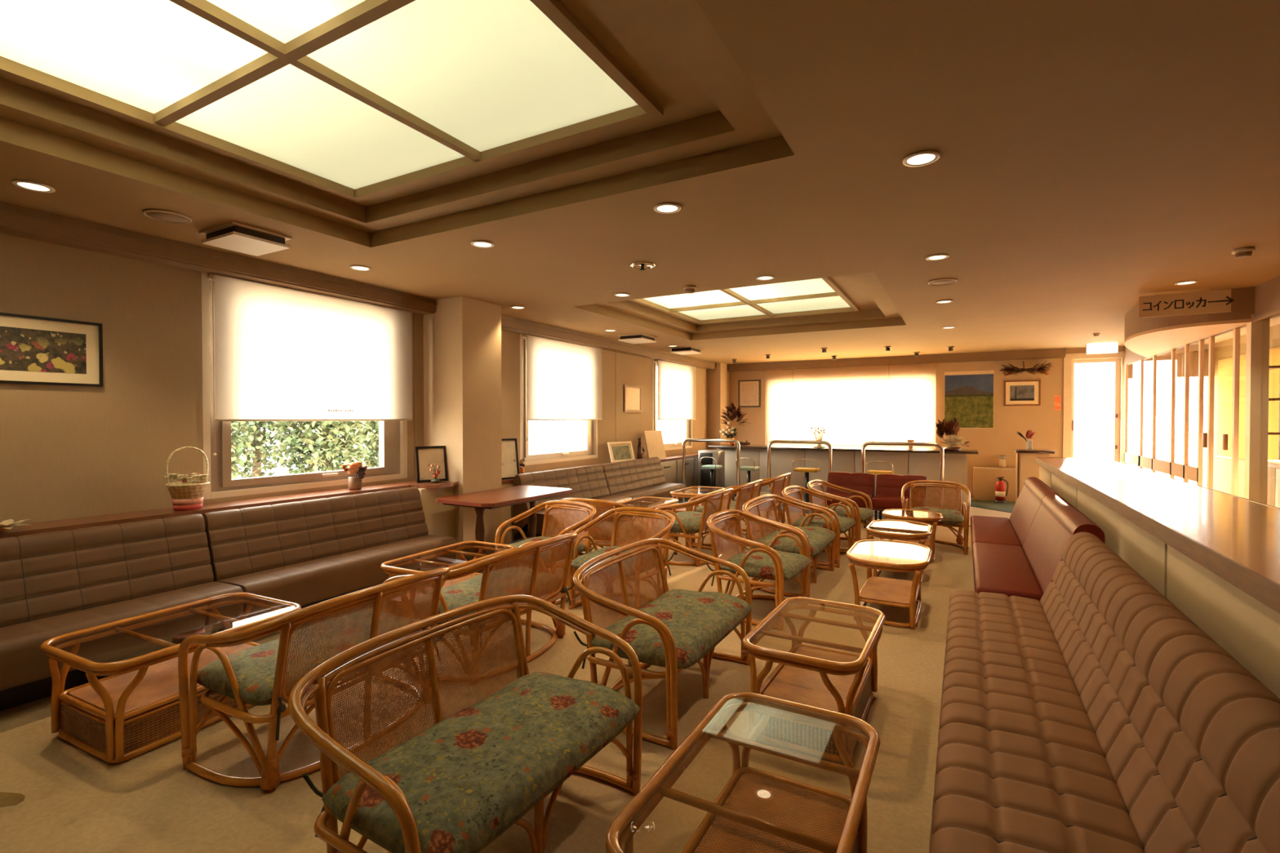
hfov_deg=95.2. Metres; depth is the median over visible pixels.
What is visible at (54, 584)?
bench
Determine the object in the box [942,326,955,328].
recessed light
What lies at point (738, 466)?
rail
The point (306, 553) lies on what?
bench
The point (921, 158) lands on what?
recessed light
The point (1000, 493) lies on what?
fire extinguisher
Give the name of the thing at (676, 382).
roller blind
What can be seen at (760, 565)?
cushion
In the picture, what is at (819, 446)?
flower arrangement
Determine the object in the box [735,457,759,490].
bar stool
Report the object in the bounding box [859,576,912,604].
shelf
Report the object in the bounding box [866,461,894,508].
bar stool
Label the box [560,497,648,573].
rattan armchair
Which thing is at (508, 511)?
window ledge
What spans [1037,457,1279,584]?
countertop
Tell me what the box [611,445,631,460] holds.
print
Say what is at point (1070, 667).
bench
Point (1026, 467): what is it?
console
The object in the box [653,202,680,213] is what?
recessed light
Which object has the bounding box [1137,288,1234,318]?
direction sign
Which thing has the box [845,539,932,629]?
side table
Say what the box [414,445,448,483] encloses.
framed picture
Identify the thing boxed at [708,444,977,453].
countertop
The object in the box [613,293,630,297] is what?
recessed light
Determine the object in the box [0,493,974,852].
floor
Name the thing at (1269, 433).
shelf
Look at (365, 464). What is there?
tree
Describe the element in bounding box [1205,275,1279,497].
wall
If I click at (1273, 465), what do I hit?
base cabinet
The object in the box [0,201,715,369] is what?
crown molding
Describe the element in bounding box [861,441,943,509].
rail
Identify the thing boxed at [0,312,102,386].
framed picture
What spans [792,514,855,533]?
cushion
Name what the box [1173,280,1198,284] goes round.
recessed light
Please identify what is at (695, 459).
base cabinet
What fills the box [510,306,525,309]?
recessed light
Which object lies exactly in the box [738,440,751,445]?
driftwood
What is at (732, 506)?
cushion
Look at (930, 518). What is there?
side table
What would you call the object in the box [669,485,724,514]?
glass table
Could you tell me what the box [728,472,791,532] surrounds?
loveseat
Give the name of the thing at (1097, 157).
ceiling
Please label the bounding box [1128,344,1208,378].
window
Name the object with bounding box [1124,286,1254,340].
ceiling
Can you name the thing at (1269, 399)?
shelf
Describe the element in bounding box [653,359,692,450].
window
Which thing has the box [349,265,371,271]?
recessed light
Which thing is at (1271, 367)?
shelf
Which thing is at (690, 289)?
smoke detector
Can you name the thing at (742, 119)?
ceiling recess
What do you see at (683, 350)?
ceiling vent
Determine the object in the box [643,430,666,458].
board
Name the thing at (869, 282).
ceiling recess
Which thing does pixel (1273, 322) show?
ceiling
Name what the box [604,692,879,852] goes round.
glass table
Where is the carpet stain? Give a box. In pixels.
[0,791,25,807]
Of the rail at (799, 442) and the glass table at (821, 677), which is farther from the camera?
the rail at (799, 442)
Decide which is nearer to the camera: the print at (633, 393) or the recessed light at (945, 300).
the recessed light at (945, 300)
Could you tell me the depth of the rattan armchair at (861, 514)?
6.66 m
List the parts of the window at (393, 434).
sash handle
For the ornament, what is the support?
on the window ledge at (439, 517)
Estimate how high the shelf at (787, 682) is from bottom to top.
0.012 m
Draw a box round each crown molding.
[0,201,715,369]
[727,347,1065,371]
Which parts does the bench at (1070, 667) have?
seat, backrest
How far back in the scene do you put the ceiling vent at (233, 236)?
3.74 m
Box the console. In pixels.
[1013,448,1054,502]
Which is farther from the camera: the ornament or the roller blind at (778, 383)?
the roller blind at (778, 383)
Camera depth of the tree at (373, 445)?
15.21 m
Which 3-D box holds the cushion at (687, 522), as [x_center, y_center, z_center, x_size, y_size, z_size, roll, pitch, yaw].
[0.517,1.001,6.164,0.530,0.133,0.770,0,1,29]
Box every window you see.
[201,272,407,499]
[520,333,597,465]
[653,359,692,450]
[1123,328,1239,496]
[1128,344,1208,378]
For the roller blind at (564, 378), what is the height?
1.344 m
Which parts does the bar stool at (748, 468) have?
seat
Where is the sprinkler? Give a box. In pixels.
[629,261,655,271]
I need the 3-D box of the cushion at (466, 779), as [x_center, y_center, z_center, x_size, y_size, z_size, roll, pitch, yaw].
[-0.454,1.056,1.938,0.530,0.133,0.960,0,1,31]
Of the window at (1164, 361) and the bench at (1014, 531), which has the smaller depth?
the bench at (1014, 531)
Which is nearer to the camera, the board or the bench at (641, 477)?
the bench at (641, 477)
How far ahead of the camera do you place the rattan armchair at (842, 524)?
6.00 m
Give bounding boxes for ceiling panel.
[0,0,663,201]
[629,277,859,324]
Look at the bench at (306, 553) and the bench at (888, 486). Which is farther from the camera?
the bench at (888, 486)
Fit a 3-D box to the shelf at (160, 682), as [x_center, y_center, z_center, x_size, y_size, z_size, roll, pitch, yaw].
[-2.259,1.221,2.892,0.470,0.012,0.710,0,1,26]
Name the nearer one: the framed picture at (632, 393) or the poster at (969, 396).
the framed picture at (632, 393)
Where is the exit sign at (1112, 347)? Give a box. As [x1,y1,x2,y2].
[1085,342,1118,354]
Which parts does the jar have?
lid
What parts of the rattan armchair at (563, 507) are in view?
post, under rail, panel frame, panel, post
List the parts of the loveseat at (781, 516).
under rail, post, panel, post, panel frame, post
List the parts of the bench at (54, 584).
backrest, seat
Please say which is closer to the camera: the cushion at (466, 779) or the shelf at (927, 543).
the cushion at (466, 779)
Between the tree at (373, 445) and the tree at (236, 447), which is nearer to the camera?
the tree at (236, 447)
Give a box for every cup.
[905,440,915,449]
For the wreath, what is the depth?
10.12 m
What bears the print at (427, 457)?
attached to the framed picture at (425, 456)
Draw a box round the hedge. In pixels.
[273,421,373,474]
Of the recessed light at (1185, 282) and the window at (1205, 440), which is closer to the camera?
the recessed light at (1185, 282)
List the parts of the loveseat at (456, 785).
post, panel, panel frame, post, under rail, post, leg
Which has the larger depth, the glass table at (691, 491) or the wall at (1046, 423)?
the wall at (1046, 423)
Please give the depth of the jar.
10.29 m
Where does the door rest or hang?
in the wall at (1046, 423)
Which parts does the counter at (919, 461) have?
panel, panel, panel, panel, panel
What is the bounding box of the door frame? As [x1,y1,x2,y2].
[1062,351,1124,463]
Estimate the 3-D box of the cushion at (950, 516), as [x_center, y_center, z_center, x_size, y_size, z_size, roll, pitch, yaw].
[3.316,0.996,6.568,0.550,0.132,0.530,0,1,27]
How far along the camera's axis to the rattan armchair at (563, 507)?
5.05 m
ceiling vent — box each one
[199,222,291,256]
[617,333,656,343]
[669,346,702,355]
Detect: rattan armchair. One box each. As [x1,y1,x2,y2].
[494,500,596,604]
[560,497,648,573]
[567,506,675,609]
[572,538,752,750]
[706,509,810,631]
[781,485,855,568]
[806,480,873,551]
[901,480,970,555]
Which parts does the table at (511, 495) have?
leg, leg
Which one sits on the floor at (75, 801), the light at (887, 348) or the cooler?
the cooler
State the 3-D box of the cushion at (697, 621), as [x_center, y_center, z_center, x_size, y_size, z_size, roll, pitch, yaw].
[0.208,1.041,3.111,0.530,0.133,0.960,0,1,29]
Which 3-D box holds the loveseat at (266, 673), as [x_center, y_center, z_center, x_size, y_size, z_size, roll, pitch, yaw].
[-1.425,1.054,2.713,0.661,0.724,1.033,0,1,27]
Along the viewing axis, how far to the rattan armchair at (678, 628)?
3.02 m
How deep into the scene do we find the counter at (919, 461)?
10.40 m
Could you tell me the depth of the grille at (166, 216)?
3.44 m
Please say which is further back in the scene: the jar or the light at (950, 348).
the jar
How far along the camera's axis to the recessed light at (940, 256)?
4.31 m
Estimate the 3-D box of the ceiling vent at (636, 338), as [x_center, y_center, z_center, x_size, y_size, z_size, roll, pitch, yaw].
[-0.035,-1.275,8.522,0.400,0.072,0.460,0,1,29]
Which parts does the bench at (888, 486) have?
leg, leg, seat, seat, backrest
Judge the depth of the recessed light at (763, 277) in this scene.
4.95 m
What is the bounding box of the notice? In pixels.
[1053,395,1061,410]
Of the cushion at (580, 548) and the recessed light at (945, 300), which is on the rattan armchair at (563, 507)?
the cushion at (580, 548)
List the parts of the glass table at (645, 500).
glass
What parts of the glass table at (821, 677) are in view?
leg, leg, leg, skirt panel, leg, leg, leg, skirt panel, leg, leg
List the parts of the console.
dark post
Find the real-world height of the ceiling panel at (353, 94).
0.350 m
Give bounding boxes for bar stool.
[700,456,722,501]
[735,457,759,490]
[792,458,820,504]
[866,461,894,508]
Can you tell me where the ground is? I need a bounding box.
[231,429,1205,487]
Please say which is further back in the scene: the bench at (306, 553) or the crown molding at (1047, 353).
the crown molding at (1047, 353)
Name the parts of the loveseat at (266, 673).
post, under rail, panel frame, panel, post, post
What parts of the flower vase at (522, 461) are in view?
pot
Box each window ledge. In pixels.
[0,480,458,568]
[502,452,697,543]
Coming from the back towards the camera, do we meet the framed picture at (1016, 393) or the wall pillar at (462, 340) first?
the framed picture at (1016, 393)
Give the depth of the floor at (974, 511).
9.00 m
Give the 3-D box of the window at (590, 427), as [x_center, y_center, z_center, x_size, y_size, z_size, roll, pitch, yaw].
[-1.115,-0.356,8.103,0.110,1.680,1.780,0,1,29]
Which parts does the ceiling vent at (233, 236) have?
mounting frame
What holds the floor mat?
on the floor at (974, 511)
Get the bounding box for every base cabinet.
[660,460,675,483]
[673,457,693,496]
[691,456,697,485]
[973,466,1015,502]
[1266,459,1279,507]
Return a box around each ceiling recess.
[0,0,782,233]
[595,271,901,333]
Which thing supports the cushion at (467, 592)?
on the loveseat at (514, 580)
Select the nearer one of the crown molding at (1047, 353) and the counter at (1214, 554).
the counter at (1214, 554)
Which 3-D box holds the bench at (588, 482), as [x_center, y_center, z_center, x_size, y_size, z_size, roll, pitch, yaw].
[-0.780,0.944,7.306,0.590,0.821,1.731,0,1,29]
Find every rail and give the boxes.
[680,438,740,502]
[765,440,831,507]
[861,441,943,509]
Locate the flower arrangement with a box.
[719,402,750,445]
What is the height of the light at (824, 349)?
0.075 m
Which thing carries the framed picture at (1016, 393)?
attached to the wall at (1046, 423)
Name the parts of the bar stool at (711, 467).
seat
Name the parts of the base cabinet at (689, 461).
door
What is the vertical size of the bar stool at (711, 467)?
0.788 m
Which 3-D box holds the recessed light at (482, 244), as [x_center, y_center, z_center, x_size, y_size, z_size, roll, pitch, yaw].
[-1.078,-1.247,4.000,0.156,0.010,0.156,0,1,29]
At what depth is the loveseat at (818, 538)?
5.21 m
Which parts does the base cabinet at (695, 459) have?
door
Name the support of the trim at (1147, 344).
attached to the wall at (1222, 466)
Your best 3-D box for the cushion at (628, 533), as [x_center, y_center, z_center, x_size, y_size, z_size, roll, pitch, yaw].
[-0.318,1.008,5.678,0.590,0.132,0.530,0,1,26]
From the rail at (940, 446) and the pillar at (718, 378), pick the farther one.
the pillar at (718, 378)
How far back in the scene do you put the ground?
39.73 m
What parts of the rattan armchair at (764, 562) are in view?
post, panel, panel frame, post, under rail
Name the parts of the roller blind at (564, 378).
pull cord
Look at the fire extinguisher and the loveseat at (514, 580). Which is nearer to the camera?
the loveseat at (514, 580)
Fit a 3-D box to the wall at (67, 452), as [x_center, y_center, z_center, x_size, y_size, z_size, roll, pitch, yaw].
[-1.862,0.037,6.750,0.100,2.650,15.200,0,1,29]
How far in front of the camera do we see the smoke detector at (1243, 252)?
4.10 m
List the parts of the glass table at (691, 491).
glass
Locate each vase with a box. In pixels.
[519,457,525,474]
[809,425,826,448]
[1016,430,1034,449]
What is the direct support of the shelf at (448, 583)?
attached to the glass table at (393, 570)
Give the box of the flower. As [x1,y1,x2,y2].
[0,519,31,532]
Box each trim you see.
[413,312,616,477]
[1124,308,1279,365]
[1124,319,1251,357]
[1244,314,1270,504]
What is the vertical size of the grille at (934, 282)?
0.007 m
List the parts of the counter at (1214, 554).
panel, panel, panel, panel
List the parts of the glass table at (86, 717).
leg, leg, skirt panel, leg, leg, skirt panel, leg, leg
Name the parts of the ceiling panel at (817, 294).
diffuser pane, diffuser pane, diffuser pane, diffuser pane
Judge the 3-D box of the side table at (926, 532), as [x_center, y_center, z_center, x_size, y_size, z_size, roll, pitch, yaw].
[2.400,1.152,5.408,0.543,0.457,0.773,0,1,29]
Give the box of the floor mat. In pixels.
[969,499,1015,512]
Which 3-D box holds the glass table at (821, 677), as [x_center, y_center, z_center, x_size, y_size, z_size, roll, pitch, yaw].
[0.868,1.190,2.850,0.533,0.445,0.853,0,1,30]
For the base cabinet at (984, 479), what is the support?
on the floor at (974, 511)
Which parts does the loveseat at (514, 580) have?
post, under rail, panel, panel frame, post, post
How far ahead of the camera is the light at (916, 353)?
10.47 m
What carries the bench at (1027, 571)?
on the floor at (75, 801)
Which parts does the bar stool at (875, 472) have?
seat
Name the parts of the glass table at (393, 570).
leg, skirt panel, leg, leg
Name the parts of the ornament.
peach flower, red flower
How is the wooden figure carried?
on the window ledge at (508, 511)
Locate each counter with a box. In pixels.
[708,444,977,508]
[1035,457,1279,698]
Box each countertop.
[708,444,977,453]
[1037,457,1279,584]
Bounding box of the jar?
[998,455,1006,467]
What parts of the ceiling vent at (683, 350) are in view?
mounting frame, plate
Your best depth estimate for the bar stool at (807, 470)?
9.76 m
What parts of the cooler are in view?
door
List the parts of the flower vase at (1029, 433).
pot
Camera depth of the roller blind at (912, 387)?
11.11 m
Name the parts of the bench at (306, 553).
backrest, seat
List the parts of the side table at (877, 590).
leg, leg, leg, leg, leg, leg, leg, leg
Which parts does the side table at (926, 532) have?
leg, leg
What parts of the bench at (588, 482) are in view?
seat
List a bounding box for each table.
[39,592,302,763]
[380,540,515,623]
[435,485,572,573]
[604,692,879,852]
[613,496,678,543]
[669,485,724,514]
[742,596,885,763]
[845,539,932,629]
[866,519,933,582]
[882,508,943,562]
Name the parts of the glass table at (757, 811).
leg, leg, leg, leg, skirt panel, leg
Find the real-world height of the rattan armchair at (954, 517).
0.724 m
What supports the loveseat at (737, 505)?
on the floor at (75, 801)
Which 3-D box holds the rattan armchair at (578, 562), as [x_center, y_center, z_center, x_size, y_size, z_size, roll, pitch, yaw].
[-0.129,1.030,4.527,0.703,0.724,0.661,0,1,32]
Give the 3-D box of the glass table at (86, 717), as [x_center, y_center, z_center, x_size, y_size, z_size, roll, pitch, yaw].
[-2.259,1.189,2.892,0.653,0.445,0.893,0,1,26]
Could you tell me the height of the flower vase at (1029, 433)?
0.279 m
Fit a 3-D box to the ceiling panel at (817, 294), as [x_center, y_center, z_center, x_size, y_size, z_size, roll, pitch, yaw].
[1.323,-1.648,7.089,2.230,0.350,2.110,0,1,29]
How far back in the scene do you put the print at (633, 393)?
9.76 m
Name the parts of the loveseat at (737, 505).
post, under rail, panel, panel frame, post, post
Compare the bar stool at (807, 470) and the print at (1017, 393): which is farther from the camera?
the print at (1017, 393)
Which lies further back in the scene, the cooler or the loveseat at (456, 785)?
the cooler
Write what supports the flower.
on the window ledge at (439, 517)
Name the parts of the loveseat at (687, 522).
leg, under rail, post, panel, panel frame, post, post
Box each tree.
[231,421,255,479]
[231,421,303,479]
[335,427,378,467]
[353,421,379,467]
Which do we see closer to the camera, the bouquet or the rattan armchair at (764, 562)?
the rattan armchair at (764, 562)
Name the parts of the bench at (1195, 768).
seat, backrest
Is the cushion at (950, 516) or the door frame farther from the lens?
the door frame
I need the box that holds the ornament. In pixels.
[429,463,440,483]
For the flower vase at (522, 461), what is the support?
on the window ledge at (508, 511)
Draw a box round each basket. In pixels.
[164,446,210,511]
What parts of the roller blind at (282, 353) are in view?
pull cord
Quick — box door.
[1071,358,1120,462]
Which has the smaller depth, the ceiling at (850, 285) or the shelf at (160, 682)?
the shelf at (160, 682)
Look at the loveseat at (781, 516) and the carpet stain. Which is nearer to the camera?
the carpet stain
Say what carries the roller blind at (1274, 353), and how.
attached to the wall at (1222, 466)
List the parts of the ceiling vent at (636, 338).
mounting frame, plate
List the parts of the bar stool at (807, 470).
seat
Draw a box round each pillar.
[422,296,502,564]
[706,362,729,449]
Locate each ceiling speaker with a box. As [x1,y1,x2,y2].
[142,208,192,223]
[928,278,957,285]
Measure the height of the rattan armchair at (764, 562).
0.724 m
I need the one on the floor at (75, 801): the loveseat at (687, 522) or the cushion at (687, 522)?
the loveseat at (687, 522)
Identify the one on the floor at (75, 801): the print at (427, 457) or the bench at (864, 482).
the bench at (864, 482)
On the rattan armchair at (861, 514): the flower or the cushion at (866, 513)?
the cushion at (866, 513)
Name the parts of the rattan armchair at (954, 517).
post, panel, panel frame, under rail, post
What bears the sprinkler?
attached to the ceiling at (1097, 157)
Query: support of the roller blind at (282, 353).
attached to the window at (393, 434)
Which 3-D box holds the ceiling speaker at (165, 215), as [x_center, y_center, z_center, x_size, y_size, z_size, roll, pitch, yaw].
[-2.789,-1.239,3.451,0.230,0.012,0.230,0,1,29]
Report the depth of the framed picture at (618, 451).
9.08 m
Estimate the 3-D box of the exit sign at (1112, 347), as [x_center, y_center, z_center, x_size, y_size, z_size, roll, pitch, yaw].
[7.303,-1.238,9.240,0.400,0.165,0.070,0,1,29]
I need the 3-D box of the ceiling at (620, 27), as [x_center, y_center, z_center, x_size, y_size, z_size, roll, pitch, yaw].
[-1.341,-1.466,2.017,3.000,0.060,3.140,0,1,29]
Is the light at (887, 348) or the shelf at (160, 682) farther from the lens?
the light at (887, 348)
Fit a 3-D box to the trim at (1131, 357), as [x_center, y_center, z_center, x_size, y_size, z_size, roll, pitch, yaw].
[6.377,-1.452,6.680,0.100,0.970,6.700,0,1,29]
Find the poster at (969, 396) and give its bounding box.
[944,370,994,428]
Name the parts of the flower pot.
pot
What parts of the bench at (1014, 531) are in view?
seat, backrest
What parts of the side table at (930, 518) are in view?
leg, leg, leg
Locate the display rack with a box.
[1268,365,1279,460]
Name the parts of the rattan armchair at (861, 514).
post, panel, panel frame, under rail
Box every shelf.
[69,643,254,715]
[395,573,478,599]
[676,503,702,511]
[693,773,848,852]
[763,646,866,712]
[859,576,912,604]
[892,538,930,546]
[1268,398,1279,400]
[1268,431,1279,435]
[1269,365,1279,369]
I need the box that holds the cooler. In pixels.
[697,449,724,488]
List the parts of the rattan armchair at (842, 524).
post, panel, panel frame, under rail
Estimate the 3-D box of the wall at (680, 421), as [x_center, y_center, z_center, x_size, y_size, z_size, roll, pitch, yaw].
[-2.002,-0.239,6.824,0.220,3.400,15.200,0,1,29]
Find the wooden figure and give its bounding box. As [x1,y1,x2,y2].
[636,437,644,459]
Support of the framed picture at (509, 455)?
on the window ledge at (508, 511)
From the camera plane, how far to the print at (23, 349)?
3.50 m
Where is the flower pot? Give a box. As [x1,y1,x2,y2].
[341,461,367,490]
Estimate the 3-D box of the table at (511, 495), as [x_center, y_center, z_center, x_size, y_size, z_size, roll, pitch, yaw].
[-1.304,1.017,5.767,0.720,0.715,1.280,0,1,29]
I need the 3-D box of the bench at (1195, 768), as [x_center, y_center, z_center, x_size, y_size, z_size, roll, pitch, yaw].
[0.940,1.023,1.076,0.760,0.827,1.750,0,1,29]
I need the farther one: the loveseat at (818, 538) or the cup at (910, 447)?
the cup at (910, 447)
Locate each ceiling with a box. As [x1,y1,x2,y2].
[0,0,719,206]
[0,0,1279,364]
[628,274,879,324]
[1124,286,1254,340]
[1191,316,1279,345]
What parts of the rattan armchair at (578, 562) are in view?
post, under rail, panel frame, panel, post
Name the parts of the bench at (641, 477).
backrest, seat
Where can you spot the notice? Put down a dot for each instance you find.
(1057, 398)
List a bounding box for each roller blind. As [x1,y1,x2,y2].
[207,272,413,456]
[522,333,602,440]
[654,359,696,419]
[764,368,792,445]
[792,364,888,447]
[888,363,936,448]
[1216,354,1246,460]
[1267,346,1279,460]
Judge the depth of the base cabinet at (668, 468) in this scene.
10.24 m
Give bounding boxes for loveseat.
[177,567,449,792]
[288,595,642,852]
[400,533,577,685]
[650,488,733,566]
[689,479,763,548]
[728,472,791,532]
[742,494,835,597]
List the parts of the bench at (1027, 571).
seat, backrest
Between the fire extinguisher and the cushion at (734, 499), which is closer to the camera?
the cushion at (734, 499)
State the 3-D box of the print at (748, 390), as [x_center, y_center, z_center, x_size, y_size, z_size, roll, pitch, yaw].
[2.380,-0.716,12.721,0.370,0.470,0.002,0,1,29]
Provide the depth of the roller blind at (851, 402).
11.73 m
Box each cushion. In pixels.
[196,609,422,706]
[321,671,639,852]
[413,566,560,621]
[497,536,586,564]
[570,546,665,577]
[571,521,642,541]
[591,589,752,669]
[653,511,720,533]
[692,499,752,515]
[720,548,810,581]
[731,491,782,507]
[753,526,835,557]
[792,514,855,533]
[820,505,873,522]
[908,506,963,524]
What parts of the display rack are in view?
post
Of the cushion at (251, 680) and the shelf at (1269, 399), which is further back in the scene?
the shelf at (1269, 399)
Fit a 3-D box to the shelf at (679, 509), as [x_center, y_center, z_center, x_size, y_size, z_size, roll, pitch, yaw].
[0.826,1.151,8.271,0.350,0.012,0.750,0,1,29]
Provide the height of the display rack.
2.000 m
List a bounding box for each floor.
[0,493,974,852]
[889,497,1011,524]
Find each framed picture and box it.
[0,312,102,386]
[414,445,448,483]
[501,438,519,479]
[607,440,635,462]
[623,384,641,412]
[737,379,760,407]
[1004,379,1040,405]
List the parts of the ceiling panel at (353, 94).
diffuser pane, diffuser pane, diffuser pane, diffuser pane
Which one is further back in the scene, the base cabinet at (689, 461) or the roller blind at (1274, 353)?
the base cabinet at (689, 461)
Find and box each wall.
[0,233,707,524]
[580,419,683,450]
[728,346,1124,497]
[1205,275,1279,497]
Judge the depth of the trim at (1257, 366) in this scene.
5.30 m
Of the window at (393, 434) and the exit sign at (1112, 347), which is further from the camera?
the exit sign at (1112, 347)
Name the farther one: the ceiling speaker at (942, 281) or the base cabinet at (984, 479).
the base cabinet at (984, 479)
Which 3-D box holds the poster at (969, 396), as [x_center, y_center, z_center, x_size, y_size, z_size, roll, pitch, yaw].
[6.026,-0.490,10.711,0.790,1.050,0.007,0,1,29]
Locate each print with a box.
[0,326,86,373]
[417,448,444,479]
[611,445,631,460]
[626,386,639,409]
[741,382,757,404]
[1009,385,1034,400]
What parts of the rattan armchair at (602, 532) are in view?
panel, panel frame, under rail, post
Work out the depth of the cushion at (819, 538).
4.99 m
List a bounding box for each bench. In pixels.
[0,514,244,711]
[202,487,456,631]
[513,464,631,540]
[600,457,685,521]
[821,471,875,528]
[871,473,926,530]
[928,635,1279,852]
[937,532,1219,758]
[970,476,1060,546]
[972,493,1105,601]
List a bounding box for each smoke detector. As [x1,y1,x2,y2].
[683,284,696,293]
[1231,246,1255,257]
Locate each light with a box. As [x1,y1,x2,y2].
[11,179,55,192]
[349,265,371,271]
[471,240,493,248]
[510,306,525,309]
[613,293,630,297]
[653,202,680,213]
[755,275,774,280]
[821,347,826,352]
[884,346,891,351]
[902,150,940,167]
[913,351,919,356]
[925,253,949,260]
[936,299,953,303]
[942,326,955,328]
[946,346,954,351]
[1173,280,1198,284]
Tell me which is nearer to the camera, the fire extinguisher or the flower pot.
the flower pot
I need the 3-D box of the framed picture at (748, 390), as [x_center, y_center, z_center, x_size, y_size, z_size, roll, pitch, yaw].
[2.380,-0.716,12.722,0.500,0.600,0.022,0,1,29]
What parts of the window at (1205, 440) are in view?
glazing rail, door pull, door pull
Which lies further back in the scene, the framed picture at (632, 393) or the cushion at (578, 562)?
the framed picture at (632, 393)
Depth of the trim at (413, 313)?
5.89 m
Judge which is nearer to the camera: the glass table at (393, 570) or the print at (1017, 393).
the glass table at (393, 570)
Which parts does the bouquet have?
pot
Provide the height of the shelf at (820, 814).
0.012 m
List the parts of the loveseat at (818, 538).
post, post, panel, panel frame, post, under rail, leg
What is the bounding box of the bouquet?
[934,417,969,451]
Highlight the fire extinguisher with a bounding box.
[993,476,1008,502]
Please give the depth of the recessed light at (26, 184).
3.00 m
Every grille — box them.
[145,211,189,222]
[929,280,955,284]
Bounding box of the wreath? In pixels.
[999,360,1053,376]
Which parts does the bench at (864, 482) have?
seat, backrest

